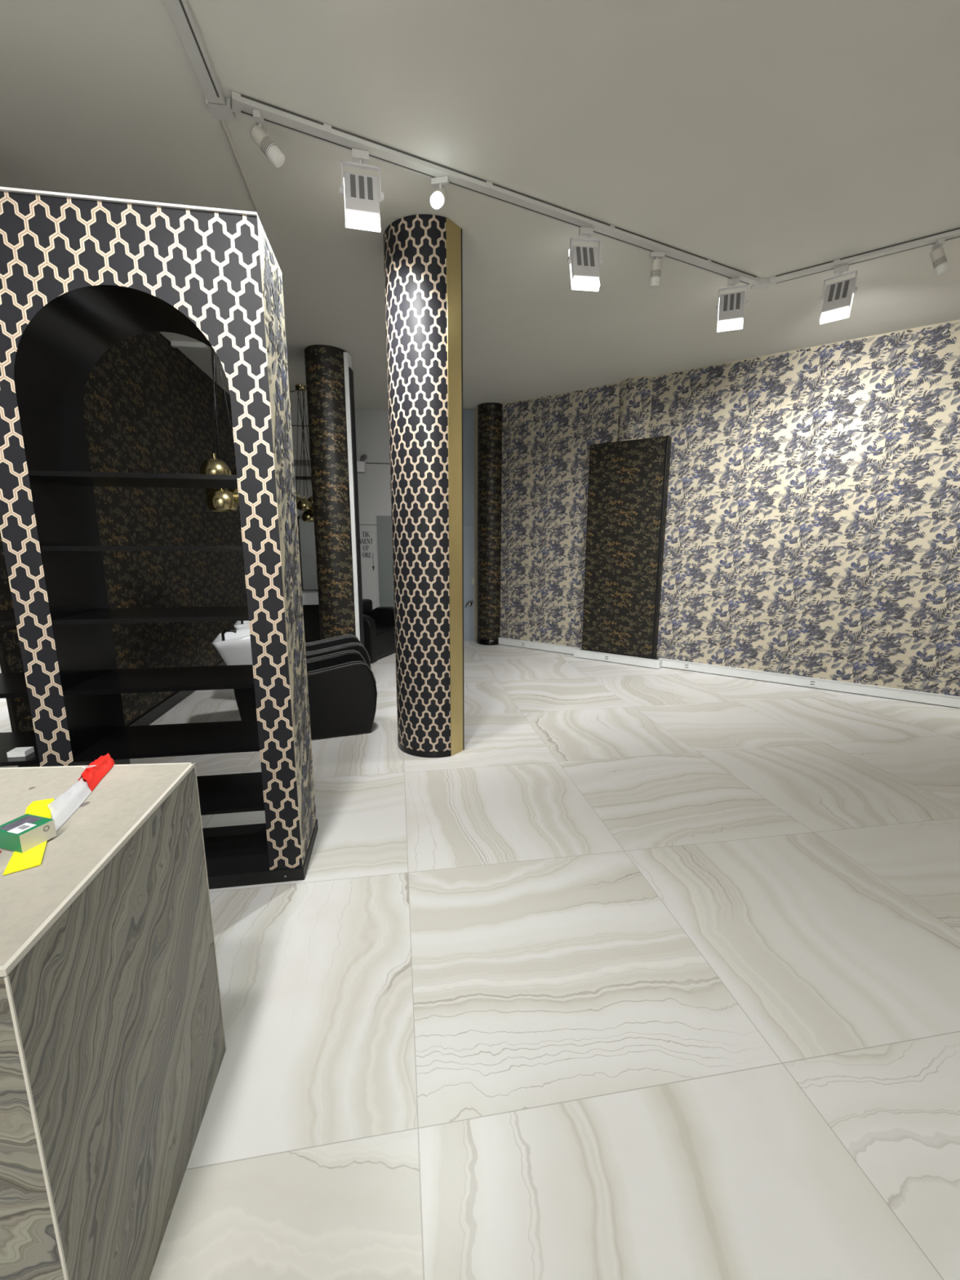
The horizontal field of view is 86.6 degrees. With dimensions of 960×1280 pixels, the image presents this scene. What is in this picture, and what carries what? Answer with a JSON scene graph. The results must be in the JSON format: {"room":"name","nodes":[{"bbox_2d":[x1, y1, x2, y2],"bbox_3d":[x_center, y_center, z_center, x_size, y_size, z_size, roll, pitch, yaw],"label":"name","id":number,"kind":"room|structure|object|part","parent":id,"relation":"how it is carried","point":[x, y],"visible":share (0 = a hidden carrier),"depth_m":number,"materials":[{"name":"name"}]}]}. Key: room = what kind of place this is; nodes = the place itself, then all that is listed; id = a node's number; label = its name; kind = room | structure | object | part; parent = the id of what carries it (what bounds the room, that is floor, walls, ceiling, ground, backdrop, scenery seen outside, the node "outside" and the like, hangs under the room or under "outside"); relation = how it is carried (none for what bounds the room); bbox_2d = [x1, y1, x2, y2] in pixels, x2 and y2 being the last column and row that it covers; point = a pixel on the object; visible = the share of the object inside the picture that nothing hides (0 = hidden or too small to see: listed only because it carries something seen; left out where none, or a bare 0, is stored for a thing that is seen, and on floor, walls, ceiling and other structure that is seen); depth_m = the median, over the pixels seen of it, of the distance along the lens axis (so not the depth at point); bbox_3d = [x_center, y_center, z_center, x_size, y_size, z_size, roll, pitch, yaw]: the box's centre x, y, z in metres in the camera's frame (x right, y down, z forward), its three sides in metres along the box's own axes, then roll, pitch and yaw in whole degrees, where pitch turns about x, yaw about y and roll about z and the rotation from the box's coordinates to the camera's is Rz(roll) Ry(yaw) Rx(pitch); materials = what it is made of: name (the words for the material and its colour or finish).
{"room":"shop","nodes":[
{"label":"shop","id":0,"kind":"room"},
{"bbox_2d":[0,331,247,767],"bbox_3d":[-3.329,-1.300,5.605,0.029,3.830,5.580,-2,11,-9],"label":"wall","id":1,"kind":"structure","parent":0,"point":[148,407],"depth_m":5.09,"materials":[{"name":"paper"}]},
{"bbox_2d":[127,660,226,726],"bbox_3d":[-3.316,0.521,5.954,0.014,0.119,5.560,-2,11,-9],"label":"baseboard","id":2,"kind":"structure","parent":1,"relation":"attached to","point":[159,710],"depth_m":5.08,"materials":[{"name":"black laminate"}]},
{"bbox_2d":[289,405,391,609],"bbox_3d":[-4.281,-1.812,8.289,7.280,3.830,0.120,-2,11,-9],"label":"wall","id":3,"kind":"structure","parent":0,"point":[371,425],"depth_m":8.44,"materials":[{"name":"grey paint"}]},
{"bbox_2d":[293,459,311,466],"bbox_3d":[-3.236,-2.850,8.166,1.040,0.080,0.068,-2,11,-9],"label":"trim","id":4,"kind":"structure","parent":3,"relation":"attached to","point":[298,461],"depth_m":8.19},
{"bbox_2d":[294,475,311,479],"bbox_3d":[-3.226,-2.597,8.148,1.040,0.030,0.198,-2,11,-9],"label":"wall shelf","id":5,"kind":"object","parent":3,"relation":"attached to","point":[298,477],"visible":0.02,"depth_m":8.13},
{"bbox_2d":[297,515,317,590],"bbox_3d":[-2.687,-1.446,8.524,0.720,1.210,0.067,-2,11,-9],"label":"mirror","id":6,"kind":"object","parent":3,"relation":"attached to","point":[307,548],"visible":0.43,"depth_m":8.47,"materials":[{"name":"grey mirror"}]},
{"bbox_2d":[360,531,374,571],"bbox_3d":[-1.931,-1.501,8.672,0.255,0.667,0.003,-2,11,-9],"label":"lettering","id":7,"kind":"object","parent":3,"relation":"attached to","point":[373,566],"depth_m":8.65,"materials":[{"name":"black"}]},
{"bbox_2d":[356,453,390,472],"bbox_3d":[-1.357,-2.909,8.438,1.400,0.283,0.126,-2,11,-9],"label":"wall speaker","id":8,"kind":"object","parent":3,"relation":"attached to","point":[360,464],"visible":0.7,"depth_m":8.32},
{"bbox_2d":[376,515,394,607],"bbox_3d":[-1.349,-1.051,8.840,0.800,2.138,0.034,-2,11,-9],"label":"door","id":9,"kind":"structure","parent":3,"relation":"in","point":[384,544],"depth_m":8.73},
{"bbox_2d":[0,640,959,1279],"bbox_3d":[0.047,1.179,3.069,14.200,0.080,13.700,-2,11,-9],"label":"floor","id":10,"kind":"structure","parent":0,"point":[653,974],"depth_m":1.92,"materials":[{"name":"stone"}]},
{"bbox_2d":[0,762,226,1279],"bbox_3d":[-1.642,0.958,1.197,1.687,1.044,0.918,-2,11,-9],"label":"counter","id":11,"kind":"object","parent":10,"relation":"on","point":[113,1044],"depth_m":1.08,"materials":[{"name":"stone"}]},
{"bbox_2d":[0,813,56,853],"bbox_3d":[-0.999,0.422,1.118,0.085,0.041,0.068,3,11,16],"label":"box","id":12,"kind":"object","parent":11,"relation":"on","point":[20,834],"visible":1,"depth_m":1.10,"materials":[{"name":"green cardboard"}]},
{"bbox_2d":[0,815,42,831],"bbox_3d":[-1.006,0.402,1.118,0.066,0.001,0.072,-2,11,-9],"label":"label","id":13,"kind":"object","parent":12,"relation":"on","point":[28,819],"depth_m":1.12,"materials":[{"name":"paper"}]},
{"bbox_3d":[-1.020,0.436,1.166,0.058,0.003,0.346,-7,13,-34],"label":"plastic strip","id":14,"kind":"part","parent":11,"relation":"part of","materials":[{"name":"yellow plastic"}]},
{"bbox_3d":[-0.738,1.028,0.888,0.004,1.026,0.004,-2,11,-9],"label":"corner trim","id":15,"kind":"part","parent":11,"relation":"part of","materials":[{"name":"beige stone"}]},
{"bbox_2d":[47,752,115,831],"bbox_3d":[-1.067,0.386,1.342,0.078,0.034,0.411,-3,11,-18],"label":"packaging","id":16,"kind":"object","parent":11,"relation":"on","point":[62,808],"visible":0.99,"depth_m":1.32,"materials":[{"name":"white"}]},
{"bbox_3d":[-0.861,0.886,1.631,0.004,1.026,0.004,-2,11,-9],"label":"corner trim","id":17,"kind":"part","parent":11,"relation":"part of","materials":[{"name":"white plastic"}]},
{"bbox_2d":[0,186,318,888],"bbox_3d":[-1.956,-0.258,2.385,2.078,2.988,0.481,-2,11,-9],"label":"shelf unit","id":18,"kind":"object","parent":10,"relation":"on","point":[81,275],"visible":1,"depth_m":2.25,"materials":[{"name":"wood"}]},
{"bbox_3d":[-2.415,-0.099,2.319,0.802,0.020,0.410,-2,11,-9],"label":"shelf","id":19,"kind":"part","parent":18,"relation":"part of","materials":[{"name":"black laminate"}]},
{"bbox_3d":[-2.416,0.215,2.378,0.802,0.020,0.410,-2,11,-9],"label":"shelf","id":20,"kind":"part","parent":18,"relation":"part of","materials":[{"name":"black laminate"}]},
{"bbox_3d":[-2.416,0.525,2.437,0.802,0.020,0.410,-2,11,-9],"label":"shelf","id":21,"kind":"part","parent":18,"relation":"part of","materials":[{"name":"black laminate"}]},
{"bbox_2d":[6,746,34,757],"bbox_3d":[-2.123,0.518,2.356,0.072,0.024,0.060,-2,11,-9],"label":"box","id":22,"kind":"object","parent":18,"relation":"on","point":[21,751],"visible":1,"depth_m":2.33,"materials":[{"name":"cardboard"}]},
{"bbox_3d":[-1.486,-0.734,2.352,0.802,0.020,0.410,-2,11,-9],"label":"shelf","id":23,"kind":"part","parent":18,"relation":"part of","materials":[{"name":"black laminate"}]},
{"bbox_3d":[-1.486,-0.434,2.409,0.802,0.020,0.410,-2,11,-9],"label":"shelf","id":24,"kind":"part","parent":18,"relation":"part of","materials":[{"name":"black laminate"}]},
{"bbox_3d":[-1.487,-0.125,2.468,0.802,0.020,0.410,-2,11,-9],"label":"shelf","id":25,"kind":"part","parent":18,"relation":"part of","materials":[{"name":"black laminate"}]},
{"bbox_3d":[-1.488,0.189,2.527,0.802,0.020,0.410,-2,11,-9],"label":"shelf","id":26,"kind":"part","parent":18,"relation":"part of","materials":[{"name":"black laminate"}]},
{"bbox_3d":[-1.489,0.499,2.586,0.802,0.020,0.410,-2,11,-9],"label":"shelf","id":27,"kind":"part","parent":18,"relation":"part of","materials":[{"name":"black laminate"}]},
{"bbox_3d":[-1.489,0.803,2.644,0.802,0.020,0.410,-2,11,-9],"label":"shelf","id":28,"kind":"part","parent":18,"relation":"part of","materials":[{"name":"black laminate"}]},
{"bbox_2d":[212,627,257,720],"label":"sink","id":29,"kind":"object","parent":10,"relation":"on","point":[234,647],"depth_m":4.29,"materials":[{"name":"white ceramic"}]},
{"bbox_2d":[212,627,252,665],"bbox_3d":[-2.067,0.061,4.377,0.355,0.285,0.500,-4,11,-20],"label":"basin","id":30,"kind":"object","parent":29,"relation":"in","point":[234,647],"depth_m":4.19,"materials":[{"name":"white ceramic"}]},
{"bbox_2d":[233,620,249,630],"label":"sink","id":31,"kind":"object","parent":10,"relation":"on","point":[242,624],"depth_m":4.97,"materials":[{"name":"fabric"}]},
{"bbox_2d":[233,620,249,630],"bbox_3d":[-2.302,-0.100,5.225,0.355,0.285,0.500,-4,11,-20],"label":"basin","id":32,"kind":"object","parent":31,"relation":"in","point":[242,624],"depth_m":4.97,"materials":[{"name":"white ceramic"}]},
{"bbox_2d":[302,590,320,642],"bbox_3d":[-2.721,-0.362,8.520,0.750,0.898,0.430,-2,11,-9],"label":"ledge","id":33,"kind":"object","parent":10,"relation":"on","point":[310,597],"visible":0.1,"depth_m":8.34,"materials":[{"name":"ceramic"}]},
{"bbox_2d":[304,344,364,646],"bbox_3d":[-1.739,-1.408,6.194,0.533,3.828,0.480,-2,11,-9],"label":"round column","id":34,"kind":"structure","parent":10,"relation":"on","point":[329,373],"depth_m":5.95,"materials":[{"name":"paper"}]},
{"bbox_2d":[305,634,371,669],"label":"chair","id":35,"kind":"object","parent":10,"relation":"on","point":[331,645],"depth_m":5.39,"materials":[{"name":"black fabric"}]},
{"bbox_3d":[-1.780,0.289,5.772,0.928,0.648,0.090,-4,11,-20],"label":"arm","id":36,"kind":"part","parent":35,"relation":"part of","materials":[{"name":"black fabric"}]},
{"bbox_3d":[-1.603,0.379,5.302,0.928,0.648,0.090,-4,11,-20],"label":"arm","id":37,"kind":"part","parent":35,"relation":"part of","materials":[{"name":"black fabric"}]},
{"bbox_2d":[306,649,377,739],"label":"chair","id":38,"kind":"object","parent":10,"relation":"on","point":[342,691],"depth_m":4.48,"materials":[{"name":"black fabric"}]},
{"bbox_3d":[-1.545,0.451,4.924,0.928,0.648,0.090,-4,11,-20],"label":"arm","id":39,"kind":"part","parent":38,"relation":"part of","materials":[{"name":"black fabric"}]},
{"bbox_3d":[-1.368,0.540,4.454,0.928,0.648,0.090,-4,11,-20],"label":"arm","id":40,"kind":"part","parent":38,"relation":"part of","materials":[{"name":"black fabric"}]},
{"bbox_2d":[362,599,395,663],"bbox_3d":[-1.719,-0.168,7.769,0.760,0.800,1.040,4,11,18],"label":"lounge sofa","id":41,"kind":"object","parent":10,"relation":"on","point":[379,628],"visible":0.5,"depth_m":7.65,"materials":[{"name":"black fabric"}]},
{"bbox_3d":[-1.980,-0.197,7.865,0.200,0.780,1.020,4,11,18],"label":"backrest","id":42,"kind":"part","parent":41,"relation":"part of","materials":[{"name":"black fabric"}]},
{"bbox_3d":[-1.761,-0.029,7.337,0.550,0.690,0.160,4,11,18],"label":"arm","id":43,"kind":"part","parent":41,"relation":"part of","materials":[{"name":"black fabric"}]},
{"bbox_3d":[-1.477,-0.184,8.155,0.550,0.690,0.160,4,11,18],"label":"arm","id":44,"kind":"part","parent":41,"relation":"part of","materials":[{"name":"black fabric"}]},
{"bbox_3d":[-1.661,0.012,7.788,0.600,0.400,0.990,4,11,18],"label":"seat","id":45,"kind":"part","parent":41,"relation":"part of","materials":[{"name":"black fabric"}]},
{"bbox_2d":[382,213,464,757],"bbox_3d":[-0.430,-0.996,4.040,0.546,3.828,0.658,-2,11,-9],"label":"column","id":46,"kind":"structure","parent":10,"relation":"on","point":[423,252],"depth_m":3.73,"materials":[{"name":"paper"}]},
{"bbox_2d":[476,402,502,644],"bbox_3d":[0.171,-1.833,8.452,0.438,3.828,0.438,-2,11,-9],"label":"column","id":47,"kind":"structure","parent":10,"relation":"on","point":[489,414],"depth_m":8.25,"materials":[{"name":"paper"}]},
{"bbox_3d":[0.167,0.003,8.800,0.438,0.091,0.438,-2,11,-9],"label":"skirting","id":48,"kind":"part","parent":47,"relation":"part of","materials":[{"name":"black metal"}]},
{"bbox_2d":[0,0,959,409],"bbox_3d":[0.056,-2.672,2.337,14.200,0.100,13.700,-2,11,-9],"label":"ceiling","id":49,"kind":"structure","parent":0,"point":[762,139],"depth_m":2.78,"materials":[{"name":"paint"}]},
{"bbox_2d":[170,340,208,349],"bbox_3d":[-3.167,-3.214,5.556,0.350,0.049,0.060,-2,11,-9],"label":"batten","id":50,"kind":"object","parent":49,"relation":"attached to","point":[184,344],"visible":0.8,"depth_m":5.53,"materials":[{"name":"white plastic"}]},
{"bbox_2d":[164,0,225,104],"bbox_3d":[-0.827,-2.107,-0.280,0.083,0.034,5.700,-2,11,-9],"label":"track","id":51,"kind":"object","parent":49,"relation":"attached to","point":[180,11],"visible":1,"depth_m":2.21,"materials":[{"name":"white metal"}]},
{"bbox_2d":[200,347,239,511],"bbox_3d":[-2.006,-1.957,3.915,0.445,1.901,0.575,-2,11,-9],"label":"cluster","id":52,"kind":"object","parent":49,"relation":"hanging from","point":[217,500],"visible":0.56,"depth_m":3.84,"materials":[{"name":"gold metal"}]},
{"bbox_3d":[-2.151,-1.246,4.212,0.215,0.171,0.215,-2,11,-9],"label":"lamp shade","id":53,"kind":"part","parent":52,"relation":"part of","materials":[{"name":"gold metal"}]},
{"bbox_3d":[-1.986,-2.127,3.804,0.007,1.428,0.146,7,13,34],"label":"cord","id":54,"kind":"part","parent":52,"relation":"part of","materials":[{"name":"black laminate"}]},
{"bbox_3d":[-2.057,-2.094,3.936,0.153,1.544,0.261,-2,11,-9],"label":"cord","id":55,"kind":"part","parent":52,"relation":"part of","materials":[{"name":"black laminate"}]},
{"bbox_3d":[-2.000,-2.015,3.819,0.033,1.653,0.201,-2,11,-9],"label":"cord","id":56,"kind":"part","parent":52,"relation":"part of","materials":[{"name":"black laminate"}]},
{"bbox_3d":[-2.026,-1.304,3.902,0.215,0.171,0.215,-2,11,-9],"label":"lamp shade","id":57,"kind":"part","parent":52,"relation":"part of","materials":[{"name":"gold metal"}]},
{"bbox_3d":[-2.076,-1.139,4.080,0.215,0.171,0.215,-2,11,-9],"label":"lamp shade","id":58,"kind":"part","parent":52,"relation":"part of","materials":[{"name":"gold metal"}]},
{"bbox_3d":[-2.026,-2.048,3.912,0.103,1.623,0.008,-1,11,-5],"label":"cord","id":59,"kind":"part","parent":52,"relation":"part of","materials":[{"name":"black laminate"}]},
{"bbox_3d":[-1.974,-1.075,3.903,0.215,0.171,0.215,-2,11,-9],"label":"lamp shade","id":60,"kind":"part","parent":52,"relation":"part of","materials":[{"name":"gold metal"}]},
{"bbox_3d":[-1.972,-2.056,3.871,0.158,1.593,0.008,-2,11,-9],"label":"cord","id":61,"kind":"part","parent":52,"relation":"part of","materials":[{"name":"black laminate"}]},
{"bbox_3d":[-1.900,-1.164,4.053,0.215,0.171,0.215,-2,11,-9],"label":"lamp shade","id":62,"kind":"part","parent":52,"relation":"part of","materials":[{"name":"gold metal"}]},
{"bbox_3d":[-1.914,-1.349,4.170,0.215,0.171,0.215,-2,11,-9],"label":"lamp shade","id":63,"kind":"part","parent":52,"relation":"part of","materials":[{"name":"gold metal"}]},
{"bbox_2d":[220,120,260,213],"bbox_3d":[-1.385,-2.732,2.968,0.022,0.022,0.770,-2,11,-10],"label":"conduit","id":64,"kind":"object","parent":49,"relation":"attached to","point":[223,122],"visible":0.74,"depth_m":2.90,"materials":[{"name":"white plastic"}]},
{"bbox_2d":[288,384,314,521],"bbox_3d":[-2.555,-2.610,7.173,0.624,1.836,0.504,-2,11,-9],"label":"cluster","id":65,"kind":"object","parent":49,"relation":"hanging from","point":[303,504],"visible":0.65,"depth_m":7.16,"materials":[{"name":"gold metal"}]},
{"bbox_3d":[-2.586,-2.791,7.217,0.207,1.401,0.008,8,13,36],"label":"cord","id":66,"kind":"part","parent":65,"relation":"part of","materials":[{"name":"black laminate"}]},
{"bbox_3d":[-2.567,-1.944,7.249,0.200,0.159,0.200,-2,11,-9],"label":"lamp shade","id":67,"kind":"part","parent":65,"relation":"part of","materials":[{"name":"gold metal"}]},
{"bbox_3d":[-2.502,-2.763,7.155,0.184,1.431,0.007,-10,15,-43],"label":"cord","id":68,"kind":"part","parent":65,"relation":"part of","materials":[{"name":"black laminate"}]},
{"bbox_3d":[-2.492,-2.689,7.219,0.007,1.601,0.109,-7,13,-32],"label":"cord","id":69,"kind":"part","parent":65,"relation":"part of","materials":[{"name":"black laminate"}]},
{"bbox_3d":[-2.471,-2.751,7.144,0.008,1.451,0.234,0,11,1],"label":"cord","id":70,"kind":"part","parent":65,"relation":"part of","materials":[{"name":"black laminate"}]},
{"bbox_3d":[-2.482,-2.801,7.244,0.156,1.391,0.008,-9,14,-41],"label":"cord","id":71,"kind":"part","parent":65,"relation":"part of","materials":[{"name":"black laminate"}]},
{"bbox_3d":[-2.475,-1.912,7.188,0.200,0.159,0.200,-2,11,-9],"label":"lamp shade","id":72,"kind":"part","parent":65,"relation":"part of","materials":[{"name":"gold metal"}]},
{"bbox_3d":[-2.393,-2.699,7.138,0.160,1.551,0.008,8,13,34],"label":"cord","id":73,"kind":"part","parent":65,"relation":"part of","materials":[{"name":"black laminate"}]},
{"bbox_3d":[-2.467,-1.789,7.346,0.200,0.159,0.200,-2,11,-9],"label":"lamp shade","id":74,"kind":"part","parent":65,"relation":"part of","materials":[{"name":"gold metal"}]},
{"bbox_3d":[-2.428,-2.021,7.443,0.200,0.159,0.200,-2,11,-9],"label":"lamp shade","id":75,"kind":"part","parent":65,"relation":"part of","materials":[{"name":"gold metal"}]},
{"bbox_3d":[-2.332,-1.823,7.259,0.200,0.159,0.200,-2,11,-9],"label":"lamp shade","id":76,"kind":"part","parent":65,"relation":"part of","materials":[{"name":"gold metal"}]},
{"bbox_2d":[231,91,759,285],"bbox_3d":[0.526,-2.793,3.346,3.890,0.034,0.084,-5,12,-26],"label":"track","id":77,"kind":"object","parent":49,"relation":"attached to","point":[241,104],"visible":1,"depth_m":3.03,"materials":[{"name":"white metal"}]},
{"bbox_2d":[204,95,235,121],"bbox_3d":[-1.290,-2.643,2.536,0.115,0.035,0.092,-2,11,-9],"label":"joint","id":78,"kind":"object","parent":77,"relation":"attached to","point":[217,111],"visible":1,"depth_m":2.53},
{"bbox_2d":[250,109,284,168],"bbox_3d":[-1.079,-2.530,2.590,0.160,0.207,0.100,-1,11,-4],"label":"spot lamp","id":79,"kind":"object","parent":77,"relation":"hanging from","point":[259,135],"visible":1,"depth_m":2.57,"materials":[{"name":"white plastic"}]},
{"bbox_2d":[339,148,383,232],"bbox_3d":[-0.657,-2.482,2.832,0.240,0.390,0.152,-2,11,-13],"label":"lamp","id":80,"kind":"object","parent":77,"relation":"hanging from","point":[362,204],"visible":1,"depth_m":2.81,"materials":[{"name":"white metal"}]},
{"bbox_3d":[-0.765,-2.477,2.803,0.016,0.036,0.035,-2,11,-13],"label":"bracket knob","id":81,"kind":"part","parent":80,"relation":"part of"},
{"bbox_3d":[-0.657,-2.435,2.841,0.190,0.294,0.152,-2,11,-13],"label":"lit glass","id":82,"kind":"part","parent":80,"relation":"part of","materials":[{"name":"white glass"}]},
{"bbox_3d":[-0.547,-2.486,2.853,0.016,0.036,0.035,-2,11,-13],"label":"bracket knob","id":83,"kind":"part","parent":80,"relation":"part of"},
{"bbox_2d":[430,176,448,208],"bbox_3d":[-0.240,-2.608,2.984,0.100,0.196,0.172,2,11,11],"label":"spot lamp","id":84,"kind":"object","parent":77,"relation":"hanging from","point":[439,197],"visible":1,"depth_m":2.98,"materials":[{"name":"white plastic"}]},
{"bbox_2d":[567,226,602,291],"bbox_3d":[0.721,-2.607,3.508,0.240,0.390,0.152,-1,11,-7],"label":"lamp","id":85,"kind":"object","parent":77,"relation":"hanging from","point":[584,261],"visible":1,"depth_m":3.48,"materials":[{"name":"white metal"}]},
{"bbox_3d":[0.610,-2.604,3.490,0.016,0.036,0.035,-1,11,-7],"label":"bracket knob","id":86,"kind":"part","parent":85,"relation":"part of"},
{"bbox_3d":[0.721,-2.560,3.517,0.190,0.294,0.152,-1,11,-7],"label":"lit glass","id":87,"kind":"part","parent":85,"relation":"part of","materials":[{"name":"white glass"}]},
{"bbox_2d":[649,251,665,288],"bbox_3d":[1.307,-2.747,3.789,0.100,0.217,0.092,0,11,1],"label":"spot lamp","id":88,"kind":"object","parent":77,"relation":"hanging from","point":[655,271],"visible":1,"depth_m":3.76,"materials":[{"name":"white plastic"}]},
{"bbox_2d":[715,276,748,332],"bbox_3d":[2.053,-2.728,4.161,0.240,0.390,0.152,4,11,20],"label":"lamp","id":89,"kind":"object","parent":77,"relation":"hanging from","point":[730,307],"visible":1,"depth_m":4.14,"materials":[{"name":"white metal"}]},
{"bbox_3d":[2.053,-2.681,4.170,0.190,0.294,0.152,4,11,20],"label":"lit glass","id":90,"kind":"part","parent":89,"relation":"part of","materials":[{"name":"white glass"}]},
{"bbox_2d":[750,278,772,289],"bbox_3d":[2.337,-2.957,4.233,0.130,0.035,0.100,1,11,5],"label":"joint","id":91,"kind":"object","parent":49,"relation":"attached to","point":[763,283],"visible":0.9,"depth_m":4.21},
{"bbox_2d":[769,227,959,285],"bbox_3d":[4.050,-2.723,3.018,4.094,0.034,0.083,8,13,35],"label":"track","id":92,"kind":"object","parent":49,"relation":"attached to","point":[954,233],"visible":1,"depth_m":3.81,"materials":[{"name":"white metal"}]},
{"bbox_2d":[819,263,857,324],"bbox_3d":[2.794,-2.691,3.974,0.240,0.389,0.157,10,14,42],"label":"lamp","id":93,"kind":"object","parent":92,"relation":"hanging from","point":[837,301],"visible":1,"depth_m":3.95,"materials":[{"name":"white metal"}]},
{"bbox_3d":[2.794,-2.644,3.983,0.190,0.292,0.157,10,14,42],"label":"lit glass","id":94,"kind":"part","parent":93,"relation":"part of","materials":[{"name":"white glass"}]},
{"bbox_2d":[929,237,949,276],"bbox_3d":[3.272,-2.711,3.624,0.125,0.217,0.100,4,11,20],"label":"spot lamp","id":95,"kind":"object","parent":92,"relation":"hanging from","point":[938,257],"visible":1,"depth_m":3.60,"materials":[{"name":"white plastic"}]},
{"bbox_2d":[474,319,959,707],"bbox_3d":[3.480,-1.393,6.174,8.750,3.830,0.104,8,13,35],"label":"wall","id":96,"kind":"structure","parent":0,"point":[812,526],"depth_m":6.03,"materials":[{"name":"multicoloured paper"}]},
{"bbox_2d":[582,435,671,658],"bbox_3d":[2.007,-1.245,7.129,1.081,2.924,0.140,8,13,35],"label":"wall panel","id":97,"kind":"object","parent":96,"relation":"attached to","point":[628,480],"visible":1,"depth_m":7.05,"materials":[{"name":"paper"}]},
{"bbox_2d":[617,375,653,441],"bbox_3d":[2.036,-3.061,6.781,0.444,0.783,0.117,8,13,35],"label":"pilaster","id":98,"kind":"object","parent":96,"relation":"attached to","point":[635,393],"visible":0.99,"depth_m":6.73,"materials":[{"name":"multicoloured paper"}]},
{"bbox_2d":[497,637,959,707],"bbox_3d":[3.370,0.443,6.416,7.800,0.112,0.196,8,13,35],"label":"baseboard","id":99,"kind":"structure","parent":96,"relation":"attached to","point":[858,688],"depth_m":6.42,"materials":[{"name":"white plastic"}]},
{"bbox_2d":[520,641,526,647],"bbox_3d":[0.705,0.070,8.362,0.120,0.083,0.004,8,13,35],"label":"socket","id":100,"kind":"object","parent":99,"relation":"attached to","point":[522,644],"depth_m":8.36,"materials":[{"name":"white plastic"}]},
{"bbox_2d":[602,654,610,661],"bbox_3d":[1.836,0.258,7.387,0.120,0.083,0.004,8,13,35],"label":"socket","id":101,"kind":"object","parent":99,"relation":"attached to","point":[605,657],"depth_m":7.39,"materials":[{"name":"white plastic"}]},
{"bbox_2d":[681,662,691,670],"bbox_3d":[2.793,0.355,6.886,0.120,0.083,0.004,8,13,35],"label":"socket","id":102,"kind":"object","parent":99,"relation":"attached to","point":[687,666],"depth_m":6.89,"materials":[{"name":"white plastic"}]},
{"bbox_2d":[805,679,818,687],"bbox_3d":[3.956,0.514,6.065,0.120,0.083,0.004,8,13,35],"label":"socket","id":103,"kind":"object","parent":99,"relation":"attached to","point":[809,682],"depth_m":6.06,"materials":[{"name":"white plastic"}]},
{"bbox_3d":[-0.340,-1.903,8.813,0.670,3.830,0.340,-2,11,-9],"label":"wall","id":104,"kind":"structure","parent":0,"visible":0},
{"bbox_2d":[462,408,474,524],"bbox_3d":[-0.316,-2.850,8.448,0.615,1.828,0.022,-2,11,-9],"label":"trim","id":105,"kind":"structure","parent":104,"relation":"attached to","point":[468,415],"depth_m":8.45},
{"bbox_2d":[463,524,474,640],"bbox_3d":[-0.305,-0.960,8.773,0.634,1.988,0.093,-2,11,-9],"label":"door","id":106,"kind":"structure","parent":104,"relation":"in","point":[468,530],"depth_m":8.81,"materials":[{"name":"silver metal"}]}
]}

